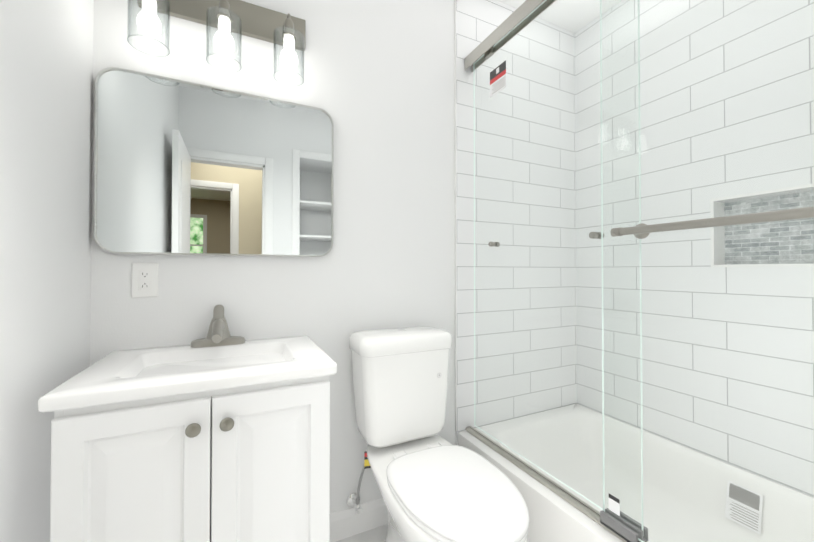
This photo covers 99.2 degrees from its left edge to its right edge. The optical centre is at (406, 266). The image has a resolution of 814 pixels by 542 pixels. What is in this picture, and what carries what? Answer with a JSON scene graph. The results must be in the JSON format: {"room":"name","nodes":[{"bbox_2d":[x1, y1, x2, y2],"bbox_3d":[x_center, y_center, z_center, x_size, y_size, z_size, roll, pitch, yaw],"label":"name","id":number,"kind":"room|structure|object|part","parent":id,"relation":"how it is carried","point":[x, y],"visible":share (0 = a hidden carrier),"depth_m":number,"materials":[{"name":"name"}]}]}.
{"room":"bathroom","nodes":[
{"label":"bathroom","id":0,"kind":"room"},
{"bbox_2d":[0,0,93,541],"bbox_3d":[-0.666,-0.156,0.258,0.100,2.600,1.900,0,-1,-26],"label":"wall","id":1,"kind":"structure","parent":0,"point":[46,86],"depth_m":0.84,"materials":[{"name":"white paint"}]},
{"bbox_2d":[90,0,455,512],"bbox_3d":[-0.019,-0.140,1.680,2.500,2.600,0.100,0,-1,-26],"label":"wall","id":2,"kind":"structure","parent":0,"point":[377,85],"depth_m":1.50,"materials":[{"name":"white paint"}]},
{"bbox_2d":[131,263,158,297],"bbox_3d":[-0.901,0.046,1.192,0.075,0.119,0.007,0,-1,-26],"label":"electrical outlet","id":3,"kind":"object","parent":2,"relation":"attached to","point":[145,279],"visible":1,"depth_m":1.19,"materials":[{"name":"white plastic"}]},
{"bbox_2d":[93,67,333,256],"bbox_3d":[-0.665,-0.351,1.299,0.780,0.618,0.027,0,-1,-26],"label":"mirror","id":4,"kind":"object","parent":2,"relation":"attached to","point":[182,167],"visible":1,"depth_m":1.26,"materials":[{"name":"silver mirror"}]},
{"bbox_2d":[127,0,305,85],"bbox_3d":[-0.637,-0.857,1.236,0.557,0.309,0.176,0,-1,-26],"label":"sconce","id":5,"kind":"object","parent":2,"relation":"attached to","point":[244,18],"visible":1,"depth_m":1.25,"materials":[{"name":"silver metal"}]},
{"bbox_3d":[-0.824,-0.784,1.108,0.110,0.160,0.110,0,-1,-26],"label":"lamp shade","id":6,"kind":"part","parent":5,"relation":"part of","materials":[{"name":"clear glass"}]},
{"bbox_3d":[-0.824,-0.797,1.108,0.063,0.122,0.063,0,-1,-26],"label":"bulb","id":7,"kind":"part","parent":5,"relation":"part of","materials":[{"name":"white glass"}]},
{"bbox_3d":[-0.669,-0.951,1.306,0.556,0.119,0.023,0,-1,-26],"label":"plate","id":8,"kind":"part","parent":5,"relation":"part of","materials":[{"name":"silver metal"}]},
{"bbox_3d":[-0.633,-0.783,1.200,0.110,0.160,0.110,0,-1,-26],"label":"lamp shade","id":9,"kind":"part","parent":5,"relation":"part of","materials":[{"name":"clear glass"}]},
{"bbox_3d":[-0.633,-0.796,1.200,0.063,0.122,0.063,0,-1,-26],"label":"bulb","id":10,"kind":"part","parent":5,"relation":"part of","materials":[{"name":"white glass"}]},
{"bbox_3d":[-0.649,-0.911,1.235,0.048,0.108,0.122,0,-1,-26],"label":"arm","id":11,"kind":"part","parent":5,"relation":"part of"},
{"bbox_3d":[-0.440,-0.782,1.293,0.110,0.160,0.110,0,-1,-26],"label":"lamp shade","id":12,"kind":"part","parent":5,"relation":"part of","materials":[{"name":"clear glass"}]},
{"bbox_3d":[-0.440,-0.795,1.293,0.063,0.122,0.063,0,-1,-26],"label":"bulb","id":13,"kind":"part","parent":5,"relation":"part of","materials":[{"name":"white glass"}]},
{"bbox_3d":[-0.456,-0.910,1.328,0.048,0.108,0.122,0,-1,-26],"label":"arm","id":14,"kind":"part","parent":5,"relation":"part of"},
{"bbox_2d":[330,498,387,541],"bbox_3d":[-0.077,1.101,1.576,0.717,0.115,0.013,0,-1,-26],"label":"baseboard","id":15,"kind":"structure","parent":2,"relation":"attached to","point":[346,522],"depth_m":1.49,"materials":[{"name":"white wood"}]},
{"bbox_2d":[454,0,456,431],"bbox_3d":[0.245,-0.308,1.746,0.004,2.262,0.012,0,-1,-26],"label":"trim","id":16,"kind":"structure","parent":2,"relation":"attached to","point":[455,116],"depth_m":1.74,"materials":[{"name":"white ceramic"}]},
{"bbox_2d":[464,0,556,71],"bbox_3d":[0.641,-1.041,1.104,0.048,0.062,1.502,0,-1,-26],"label":"header","id":17,"kind":"object","parent":2,"relation":"attached to","point":[520,13],"visible":1,"depth_m":1.50,"materials":[{"name":"silver metal"}]},
{"bbox_2d":[484,46,493,58],"bbox_3d":[0.514,-1.025,1.395,0.020,0.042,0.615,0,-1,-26],"label":"hanger","id":18,"kind":"object","parent":17,"relation":"hanging from","point":[489,52],"visible":0.54,"depth_m":1.64,"materials":[{"name":"silver metal"}]},
{"bbox_2d":[473,0,813,541],"bbox_3d":[0.643,-0.124,1.089,0.032,1.825,1.450,0,-1,-26],"label":"shower door","id":19,"kind":"structure","parent":17,"relation":"hanging from","point":[602,259],"depth_m":1.05,"materials":[{"name":"clear glass"}]},
{"bbox_2d":[490,60,619,515],"bbox_3d":[0.516,-0.082,1.341,0.024,1.675,0.625,0,-1,-26],"label":"labels","id":20,"kind":"object","parent":19,"relation":"attached to","point":[497,79],"visible":1,"depth_m":1.56,"materials":[{"name":"grey paper"}]},
{"bbox_3d":[0.514,-0.121,1.384,0.008,1.825,0.805,0,-1,-26],"label":"glass","id":21,"kind":"part","parent":19,"relation":"part of","materials":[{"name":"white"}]},
{"bbox_3d":[0.784,-0.128,0.768,0.008,1.825,0.750,0,-1,-26],"label":"glass","id":22,"kind":"part","parent":19,"relation":"part of","materials":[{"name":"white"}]},
{"bbox_2d":[610,206,813,238],"bbox_3d":[0.768,-0.104,0.741,0.070,0.044,0.653,0,-1,-26],"label":"door towel bar","id":23,"kind":"object","parent":19,"relation":"attached to","point":[641,231],"visible":1,"depth_m":0.79,"materials":[{"name":"silver metal"}]},
{"bbox_2d":[456,0,576,444],"bbox_3d":[0.640,-0.147,1.935,0.873,2.580,0.012,0,-1,-26],"label":"wall tile","id":24,"kind":"structure","parent":2,"relation":"attached to","point":[478,22],"depth_m":1.91,"materials":[{"name":"white tile"}]},
{"bbox_2d":[336,524,386,541],"bbox_3d":[0.393,1.200,0.809,2.500,0.100,2.000,0,-1,-26],"label":"floor","id":25,"kind":"structure","parent":0,"point":[377,534],"depth_m":1.49,"materials":[{"name":"tile"}]},
{"bbox_2d":[38,305,336,541],"bbox_3d":[-0.586,0.644,1.063,0.635,1.018,0.501,0,-1,-26],"label":"bathroom vanity","id":26,"kind":"object","parent":25,"relation":"on","point":[219,433],"visible":1,"depth_m":0.87,"materials":[{"name":"white painted wood"},{"name":"cultured marble"},{"name":"brushed nickel"}]},
{"bbox_2d":[190,305,244,347],"bbox_3d":[-0.651,0.207,1.195,0.172,0.142,0.162,0,-1,-26],"label":"faucet","id":27,"kind":"object","parent":26,"relation":"on","point":[218,336],"depth_m":1.22,"materials":[{"name":"silver metal"}]},
{"bbox_2d":[347,326,528,541],"bbox_3d":[0.094,0.708,1.228,0.416,0.893,0.794,0,-1,-26],"label":"toilet","id":28,"kind":"object","parent":25,"relation":"on","point":[432,486],"visible":1,"depth_m":1.31,"materials":[{"name":"white ceramic"}]},
{"bbox_3d":[-0.026,0.526,1.478,0.396,0.368,0.204,0,-1,-26],"label":"tank","id":29,"kind":"part","parent":28,"relation":"part of","materials":[{"name":"white ceramic"}]},
{"bbox_3d":[0.101,0.942,1.212,0.368,0.424,0.756,0,-1,-26],"label":"bowl","id":30,"kind":"part","parent":28,"relation":"part of","materials":[{"name":"white ceramic"}]},
{"bbox_3d":[0.160,0.718,1.092,0.362,0.020,0.487,0,-1,-26],"label":"seat","id":31,"kind":"part","parent":28,"relation":"part of","materials":[{"name":"white plastic"}]},
{"bbox_3d":[0.160,0.695,1.092,0.366,0.024,0.492,0,-1,-26],"label":"lid","id":32,"kind":"part","parent":28,"relation":"part of","materials":[{"name":"white plastic"}]},
{"bbox_2d":[458,404,813,541],"bbox_3d":[0.969,0.987,1.239,0.868,0.335,1.504,0,-1,-26],"label":"bathtub","id":33,"kind":"object","parent":25,"relation":"on","point":[553,517],"visible":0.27,"depth_m":1.52,"materials":[{"name":"white ceramic"}]},
{"bbox_2d":[465,426,626,541],"bbox_3d":[0.641,0.810,1.083,0.044,0.013,1.502,0,-1,-26],"label":"door track","id":34,"kind":"object","parent":33,"relation":"on","point":[589,511],"visible":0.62,"depth_m":1.31,"materials":[{"name":"silver metal"}]},
{"bbox_2d":[600,508,647,541],"bbox_3d":[0.656,0.785,1.052,0.060,0.037,0.110,0,-1,-26],"label":"guide","id":35,"kind":"object","parent":34,"relation":"on","point":[618,527],"visible":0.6,"depth_m":1.03,"materials":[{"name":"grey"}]},
{"bbox_2d":[498,0,621,32],"bbox_3d":[0.393,-1.500,0.839,2.500,0.100,2.000,0,-1,-26],"label":"ceiling","id":36,"kind":"structure","parent":0,"point":[589,12],"depth_m":1.95,"materials":[{"name":"paint"}]},
{"bbox_2d":[575,0,813,496],"bbox_3d":[1.470,-0.144,1.343,0.110,2.600,2.000,0,-1,-26],"label":"wall","id":37,"kind":"structure","parent":0,"point":[665,99],"depth_m":1.56,"materials":[{"name":"tile"}]},
{"bbox_2d":[710,183,813,267],"bbox_3d":[1.501,-0.149,1.253,0.093,0.299,0.622,0,-1,-26],"label":"trim","id":38,"kind":"structure","parent":37,"relation":"attached to","point":[716,243],"depth_m":1.49,"materials":[{"name":"white tile"}]},
{"bbox_2d":[724,191,813,264],"bbox_3d":[1.552,-0.148,1.277,0.020,0.287,0.610,0,-1,-26],"label":"wall","id":39,"kind":"structure","parent":0,"point":[784,235],"depth_m":1.41,"materials":[{"name":"tile"}]}
]}

